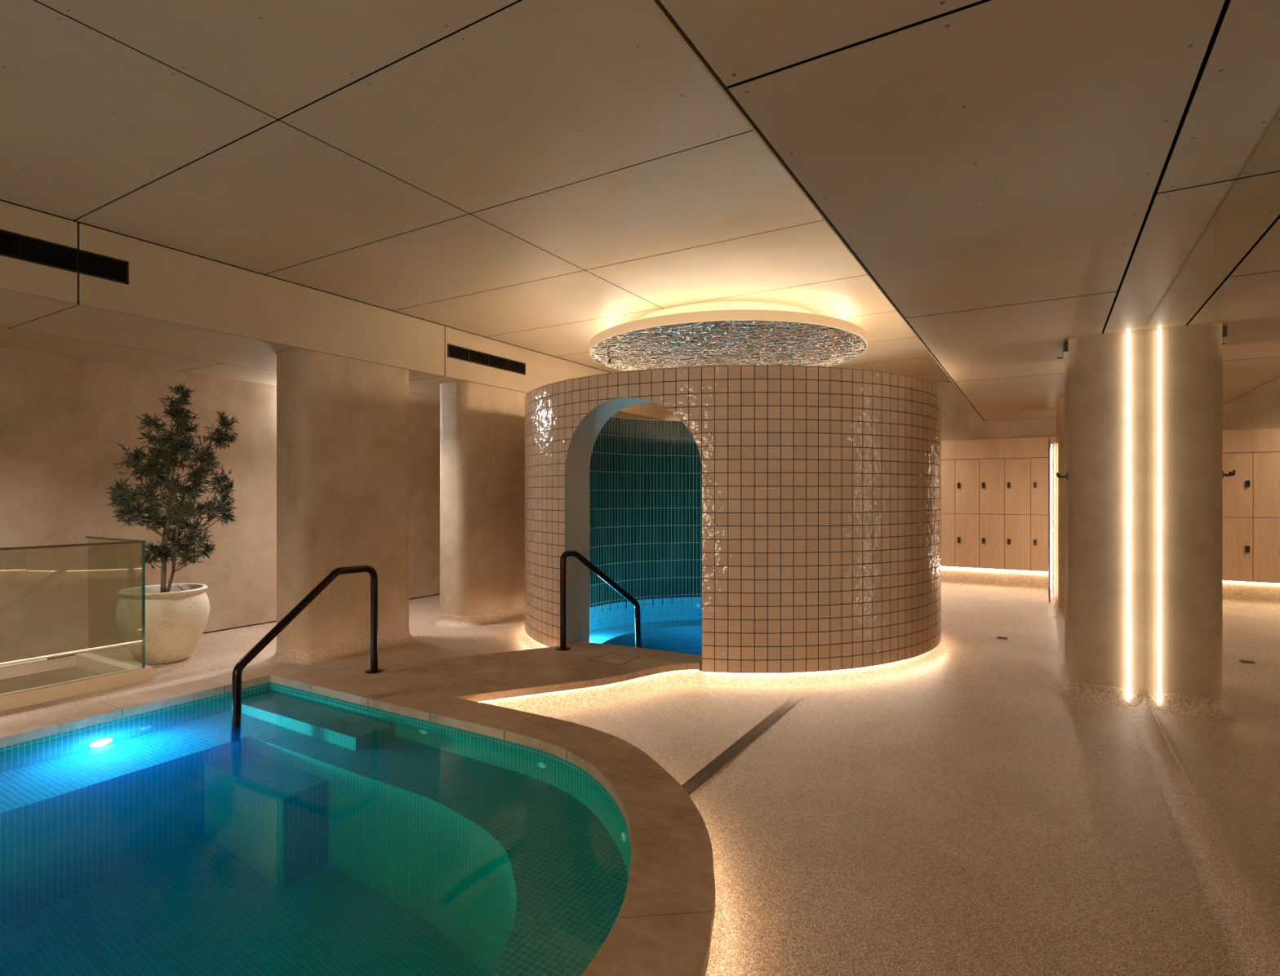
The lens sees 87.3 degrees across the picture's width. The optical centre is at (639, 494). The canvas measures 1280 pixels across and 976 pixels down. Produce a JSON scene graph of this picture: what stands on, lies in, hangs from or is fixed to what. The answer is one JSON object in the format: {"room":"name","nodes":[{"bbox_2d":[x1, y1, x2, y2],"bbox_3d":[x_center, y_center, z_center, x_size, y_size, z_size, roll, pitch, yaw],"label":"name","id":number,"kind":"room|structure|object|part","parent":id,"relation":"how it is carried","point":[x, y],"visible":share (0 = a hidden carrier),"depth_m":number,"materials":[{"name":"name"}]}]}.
{"room":"indoor spa pool","nodes":[
{"label":"indoor spa pool","id":0,"kind":"room"},
{"bbox_2d":[0,346,439,666],"bbox_3d":[-4.398,-0.222,7.849,0.150,3.416,15.750,0,0,31],"label":"wall","id":1,"kind":"structure","parent":0,"point":[63,419],"depth_m":6.46,"materials":[{"name":"paint"}]},
{"bbox_2d":[47,594,439,659],"bbox_3d":[-4.403,1.493,7.852,0.138,0.014,15.750,0,0,31],"label":"baseboard","id":2,"kind":"structure","parent":1,"relation":"attached to","point":[434,594],"depth_m":7.31,"materials":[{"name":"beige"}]},
{"bbox_2d":[934,382,1056,440],"bbox_3d":[3.197,-1.351,12.247,8.365,0.958,0.400,0,0,31],"label":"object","id":3,"kind":"structure","parent":1,"relation":"attached to","point":[960,420],"depth_m":10.74,"materials":[{"name":"paint"}]},
{"bbox_2d":[941,436,1056,459],"bbox_3d":[5.431,-0.719,10.662,2.889,0.306,0.020,0,0,31],"label":"panel","id":4,"kind":"object","parent":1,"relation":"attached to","point":[1028,447],"visible":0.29,"depth_m":10.54,"materials":[{"name":"brown wood"}]},
{"bbox_2d":[0,288,664,420],"bbox_3d":[-3.400,-1.310,7.251,2.176,0.061,15.750,0,0,31],"label":"ceiling","id":5,"kind":"structure","parent":0,"point":[30,322],"depth_m":5.68,"materials":[{"name":"brown"}]},
{"bbox_2d":[0,199,680,421],"bbox_3d":[-2.579,-1.565,6.556,0.061,0.570,15.400,0,0,31],"label":"bulkhead","id":6,"kind":"structure","parent":0,"point":[166,284],"depth_m":5.50,"materials":[{"name":"brown paint"}]},
{"bbox_2d":[0,229,128,284],"bbox_3d":[-4.001,-1.565,4.123,0.018,0.160,1.465,0,0,31],"label":"air vent","id":7,"kind":"object","parent":6,"relation":"attached to","point":[12,245],"visible":1,"depth_m":4.43,"materials":[{"name":"grey metal"}]},
{"bbox_2d":[447,343,525,375],"bbox_3d":[-1.768,-1.567,7.854,0.018,0.145,1.280,0,0,31],"label":"air vent","id":8,"kind":"object","parent":6,"relation":"attached to","point":[454,352],"visible":1,"depth_m":7.79,"materials":[{"name":"grey metal"}]},
{"bbox_2d":[265,350,418,666],"bbox_3d":[-2.856,0.110,6.541,0.666,2.779,1.416,0,0,31],"label":"pillar","id":9,"kind":"structure","parent":0,"point":[343,423],"depth_m":6.22,"materials":[{"name":"paint"}]},
{"bbox_2d":[0,0,952,382],"bbox_3d":[-0.443,-1.870,5.481,4.910,0.081,15.750,0,0,31],"label":"ceiling","id":10,"kind":"structure","parent":0,"point":[548,177],"depth_m":3.62,"materials":[{"name":"brown paint"}]},
{"bbox_2d":[589,301,867,371],"bbox_3d":[0.933,-1.657,7.379,2.976,0.345,2.976,0,0,31],"label":"ceiling disc","id":11,"kind":"object","parent":10,"relation":"attached to","point":[728,332],"visible":0.87,"depth_m":6.67,"materials":[{"name":"beige"}]},
{"bbox_2d":[431,382,526,628],"bbox_3d":[-1.847,0.110,8.245,0.646,2.779,1.496,0,0,31],"label":"pillar","id":12,"kind":"structure","parent":0,"point":[482,427],"depth_m":7.80,"materials":[{"name":"paint"}]},
{"bbox_2d":[0,586,1235,975],"bbox_3d":[-0.704,1.500,5.637,8.500,0.001,15.750,0,0,31],"label":"floor","id":13,"kind":"structure","parent":0,"point":[959,815],"depth_m":3.20,"materials":[{"name":"stone"}]},
{"bbox_2d":[0,658,102,693],"bbox_3d":[-5.755,2.491,3.970,1.495,2.018,4.140,0,0,31],"label":"staircase","id":14,"kind":"structure","parent":13,"relation":"on","point":[6,686],"depth_m":5.66,"materials":[{"name":"beige stone"}]},
{"bbox_2d":[0,536,152,711],"bbox_3d":[-5.519,0.936,3.848,1.077,1.128,4.334,0,0,31],"label":"glass balustrade","id":15,"kind":"object","parent":13,"relation":"on","point":[117,672],"visible":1,"depth_m":5.20,"materials":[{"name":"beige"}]},
{"bbox_3d":[-5.101,0.380,3.567,0.026,0.016,4.280,0,0,31],"label":"cap rail","id":16,"kind":"part","parent":15,"relation":"part of","materials":[{"name":"brown metal"}]},
{"bbox_3d":[-4.443,0.380,5.671,1.050,0.016,0.026,0,0,31],"label":"cap rail","id":17,"kind":"part","parent":15,"relation":"part of","materials":[{"name":"brown metal"}]},
{"bbox_2d":[104,382,239,664],"bbox_3d":[-4.224,0.240,6.069,1.441,2.520,0.790,0,0,2],"label":"tree","id":18,"kind":"object","parent":13,"relation":"on","point":[176,615],"visible":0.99,"depth_m":5.99,"materials":[{"name":"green plant"}]},
{"bbox_3d":[-4.322,1.176,6.096,0.700,0.648,0.700,0,0,31],"label":"pot","id":19,"kind":"part","parent":18,"relation":"part of","materials":[{"name":"beige ceramic"}]},
{"bbox_2d":[0,682,631,975],"bbox_3d":[-2.115,2.161,2.214,3.832,1.578,4.087,0,0,31],"label":"swimming pool","id":20,"kind":"object","parent":13,"relation":"in","point":[313,834],"visible":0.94,"depth_m":2.69,"materials":[{"name":"teal liquid"}]},
{"bbox_2d":[0,682,631,860],"bbox_3d":[-2.115,2.136,2.214,3.772,1.528,4.027,0,0,31],"label":"basin","id":21,"kind":"object","parent":20,"relation":"in","point":[303,775],"depth_m":3.18,"materials":[{"name":"teal tile"}]},
{"bbox_2d":[0,641,725,975],"bbox_3d":[-1.657,1.409,3.000,4.444,0.179,6.514,0,0,31],"label":"stone deck","id":22,"kind":"object","parent":13,"relation":"on","point":[669,922],"visible":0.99,"depth_m":3.89,"materials":[{"name":"brown stone"}]},
{"bbox_2d":[231,565,383,726],"bbox_3d":[-2.234,1.116,4.579,0.130,1.199,1.115,0,0,31],"label":"handrail","id":23,"kind":"object","parent":22,"relation":"on","point":[273,633],"visible":0.98,"depth_m":4.49,"materials":[{"name":"brown metal"}]},
{"bbox_2d":[590,653,639,664],"bbox_3d":[-0.198,1.321,5.399,0.288,0.005,0.295,0,0,31],"label":"access hatch","id":24,"kind":"object","parent":22,"relation":"attached to","point":[611,658],"visible":1,"depth_m":5.40,"materials":[{"name":"brown stone"}]},
{"bbox_2d":[589,596,701,671],"bbox_3d":[0.909,1.950,7.340,3.700,1.100,3.789,0,0,31],"label":"plunge pool","id":25,"kind":"object","parent":13,"relation":"in","point":[676,627],"visible":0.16,"depth_m":8.75,"materials":[{"name":"teal tile"}]},
{"bbox_2d":[555,550,640,650],"bbox_3d":[-0.338,1.102,5.990,0.950,1.237,0.127,0,0,-39],"label":"handrail","id":26,"kind":"object","parent":25,"relation":"on","point":[577,555],"visible":0.98,"depth_m":5.82,"materials":[{"name":"brown metal"}]},
{"bbox_2d":[520,364,945,688],"bbox_3d":[0.943,0.239,7.395,4.420,2.522,4.380,0,0,31],"label":"drum","id":27,"kind":"object","parent":13,"relation":"on","point":[801,505],"visible":0.95,"depth_m":5.44,"materials":[{"name":"beige tile"},{"name":"green tile"},{"name":"resin"}]},
{"bbox_2d":[681,696,802,795],"bbox_3d":[0.632,1.498,4.074,0.076,0.004,2.080,0,0,31],"label":"linear drain","id":28,"kind":"object","parent":13,"relation":"on","point":[716,764],"visible":0.83,"depth_m":3.97,"materials":[{"name":"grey metal"}]},
{"bbox_2d":[941,459,955,567],"bbox_3d":[5.042,0.305,11.108,0.352,1.743,0.420,0,0,31],"label":"locker","id":29,"kind":"object","parent":13,"relation":"on","point":[948,466],"visible":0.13,"depth_m":10.91,"materials":[{"name":"brown wood"}]},
{"bbox_3d":[4.949,-0.124,10.952,0.346,0.867,0.018,0,0,31],"label":"door","id":30,"kind":"part","parent":29,"relation":"part of","materials":[{"name":"brown wood"}]},
{"bbox_3d":[4.949,0.745,10.952,0.346,0.860,0.018,0,0,31],"label":"door","id":31,"kind":"part","parent":29,"relation":"part of","materials":[{"name":"brown wood"}]},
{"bbox_2d":[955,458,979,568],"bbox_3d":[5.344,0.305,10.927,0.353,1.743,0.420,0,0,31],"label":"locker","id":32,"kind":"object","parent":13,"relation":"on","point":[966,471],"visible":0.98,"depth_m":10.76,"materials":[{"name":"brown wood"}]},
{"bbox_3d":[5.251,-0.124,10.771,0.347,0.867,0.018,0,0,31],"label":"door","id":33,"kind":"part","parent":32,"relation":"part of","materials":[{"name":"brown wood"}]},
{"bbox_3d":[5.251,0.745,10.771,0.347,0.860,0.018,0,0,31],"label":"door","id":34,"kind":"part","parent":32,"relation":"part of","materials":[{"name":"brown wood"}]},
{"bbox_2d":[979,458,1004,569],"bbox_3d":[5.647,0.305,10.746,0.352,1.743,0.420,0,0,31],"label":"locker","id":35,"kind":"object","parent":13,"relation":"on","point":[992,471],"visible":0.98,"depth_m":10.57,"materials":[{"name":"brown wood"}]},
{"bbox_3d":[5.554,-0.124,10.590,0.346,0.867,0.018,0,0,31],"label":"door","id":36,"kind":"part","parent":35,"relation":"part of","materials":[{"name":"brown wood"}]},
{"bbox_3d":[5.554,0.745,10.590,0.346,0.860,0.018,0,0,31],"label":"door","id":37,"kind":"part","parent":35,"relation":"part of","materials":[{"name":"brown wood"}]},
{"bbox_2d":[941,566,1048,573],"bbox_3d":[5.421,1.185,10.673,2.862,0.014,0.020,0,0,31],"label":"strip light","id":38,"kind":"object","parent":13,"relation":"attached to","point":[941,566],"visible":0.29,"depth_m":10.56,"materials":[{"name":"white plastic"}]},
{"bbox_2d":[941,567,1053,594],"bbox_3d":[5.021,1.341,10.887,3.830,0.317,0.080,0,0,31],"label":"plinth","id":39,"kind":"object","parent":13,"relation":"on","point":[990,580],"visible":0.3,"depth_m":10.58,"materials":[{"name":"stone"}]},
{"bbox_2d":[996,636,1008,639],"bbox_3d":[3.779,1.498,7.003,0.100,0.004,0.100,0,0,31],"label":"floor drain","id":40,"kind":"object","parent":13,"relation":"on","point":[997,637],"visible":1,"depth_m":7.00,"materials":[{"name":"grey metal"}]},
{"bbox_2d":[1004,457,1031,571],"bbox_3d":[5.949,0.305,10.565,0.353,1.743,0.420,0,0,31],"label":"locker","id":41,"kind":"object","parent":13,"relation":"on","point":[1017,470],"visible":0.98,"depth_m":10.41,"materials":[{"name":"brown wood"}]},
{"bbox_3d":[5.856,-0.124,10.409,0.347,0.867,0.018,0,0,31],"label":"door","id":42,"kind":"part","parent":41,"relation":"part of","materials":[{"name":"brown wood"}]},
{"bbox_3d":[5.856,0.745,10.409,0.347,0.860,0.018,0,0,31],"label":"door","id":43,"kind":"part","parent":41,"relation":"part of","materials":[{"name":"brown wood"}]},
{"bbox_2d":[1031,457,1048,572],"bbox_3d":[6.252,0.305,10.383,0.353,1.743,0.420,0,0,31],"label":"locker","id":44,"kind":"object","parent":13,"relation":"on","point":[1039,466],"visible":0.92,"depth_m":10.25,"materials":[{"name":"brown wood"}]},
{"bbox_3d":[6.159,-0.124,10.228,0.347,0.867,0.018,0,0,31],"label":"door","id":45,"kind":"part","parent":44,"relation":"part of","materials":[{"name":"brown wood"}]},
{"bbox_3d":[6.159,0.745,10.228,0.347,0.860,0.018,0,0,31],"label":"door","id":46,"kind":"part","parent":44,"relation":"part of","materials":[{"name":"brown wood"}]},
{"bbox_2d":[650,0,1279,421],"bbox_3d":[2.260,-1.495,3.863,1.490,0.671,15.750,0,0,31],"label":"ceiling","id":47,"kind":"structure","parent":0,"point":[1017,180],"depth_m":2.18,"materials":[{"name":"brown paint"}]},
{"bbox_2d":[1048,398,1065,620],"bbox_3d":[5.529,0.170,8.432,0.681,2.659,1.236,0,0,31],"label":"pillar","id":48,"kind":"structure","parent":0,"point":[1057,611],"depth_m":8.12,"materials":[{"name":"paint"}]},
{"bbox_2d":[1048,437,1057,603],"bbox_3d":[5.352,0.320,8.707,0.088,2.040,1.000,0,0,31],"label":"backlit mirror","id":49,"kind":"object","parent":48,"relation":"attached to","point":[1052,451],"visible":1,"depth_m":8.33,"materials":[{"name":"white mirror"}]},
{"bbox_2d":[1048,437,1050,603],"bbox_3d":[5.321,0.320,8.726,0.015,2.040,1.000,0,0,31],"label":"mirror glass","id":50,"kind":"object","parent":49,"relation":"attached to","point":[1049,441],"depth_m":8.30,"materials":[{"name":"clear mirror"}]},
{"bbox_3d":[5.363,0.330,8.678,0.038,1.940,0.800,0,0,31],"label":"frame","id":51,"kind":"part","parent":49,"relation":"part of","materials":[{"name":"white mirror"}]},
{"bbox_2d":[1052,329,1144,708],"bbox_3d":[3.717,0.170,5.216,0.866,2.659,1.216,0,0,31],"label":"pillar","id":52,"kind":"structure","parent":0,"point":[1093,671],"depth_m":4.85,"materials":[{"name":"paint"}]},
{"bbox_2d":[1056,472,1067,479],"bbox_3d":[3.205,-0.139,5.098,0.077,0.054,0.060,0,0,31],"label":"robe hook","id":53,"kind":"object","parent":52,"relation":"attached to","point":[1058,475],"visible":0.99,"depth_m":5.08,"materials":[{"name":"black metal"}]},
{"bbox_2d":[1057,341,1067,359],"bbox_3d":[3.277,-1.113,5.206,0.065,0.075,0.340,0,0,31],"label":"wall bracket","id":54,"kind":"object","parent":52,"relation":"attached to","point":[1065,344],"visible":1,"depth_m":5.11,"materials":[{"name":"black"}]},
{"bbox_3d":[3.293,-1.113,5.197,0.028,0.075,0.340,0,0,31],"label":"plate","id":55,"kind":"part","parent":54,"relation":"part of","materials":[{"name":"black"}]},
{"bbox_2d":[1126,331,1130,700],"bbox_3d":[3.458,0.149,4.753,0.022,2.611,0.036,0,0,31],"label":"strip light","id":56,"kind":"object","parent":52,"relation":"attached to","point":[1128,333],"visible":1,"depth_m":4.74,"materials":[{"name":"white plastic"}]},
{"bbox_3d":[2.914,-0.215,3.471,0.165,3.430,15.750,0,0,31],"label":"wall","id":57,"kind":"structure","parent":0,"visible":0},
{"bbox_2d":[1143,288,1169,743],"bbox_3d":[3.260,0.121,4.232,0.020,2.547,1.133,0,0,31],"label":"mirror panel","id":58,"kind":"object","parent":57,"relation":"attached to","point":[1157,331],"visible":0.82,"depth_m":4.18,"materials":[{"name":"beige"}]},
{"bbox_2d":[1169,213,1216,834],"bbox_3d":[2.669,0.121,3.246,0.020,2.547,1.166,0,0,31],"label":"mirror panel","id":59,"kind":"object","parent":57,"relation":"attached to","point":[1193,293],"visible":0.89,"depth_m":3.10,"materials":[{"name":"beige"}]},
{"bbox_2d":[1128,695,1279,975],"bbox_3d":[1.105,1.446,0.737,0.102,0.103,9.200,0,0,31],"label":"baseboard","id":60,"kind":"structure","parent":57,"relation":"attached to","point":[1249,948],"depth_m":2.65,"materials":[{"name":"stone"}]},
{"bbox_2d":[1216,111,1279,959],"bbox_3d":[2.070,0.121,2.245,0.020,2.547,1.166,0,0,31],"label":"mirror panel","id":61,"kind":"object","parent":57,"relation":"attached to","point":[1248,219],"visible":1,"depth_m":2.31,"materials":[{"name":"beige"}]}
]}

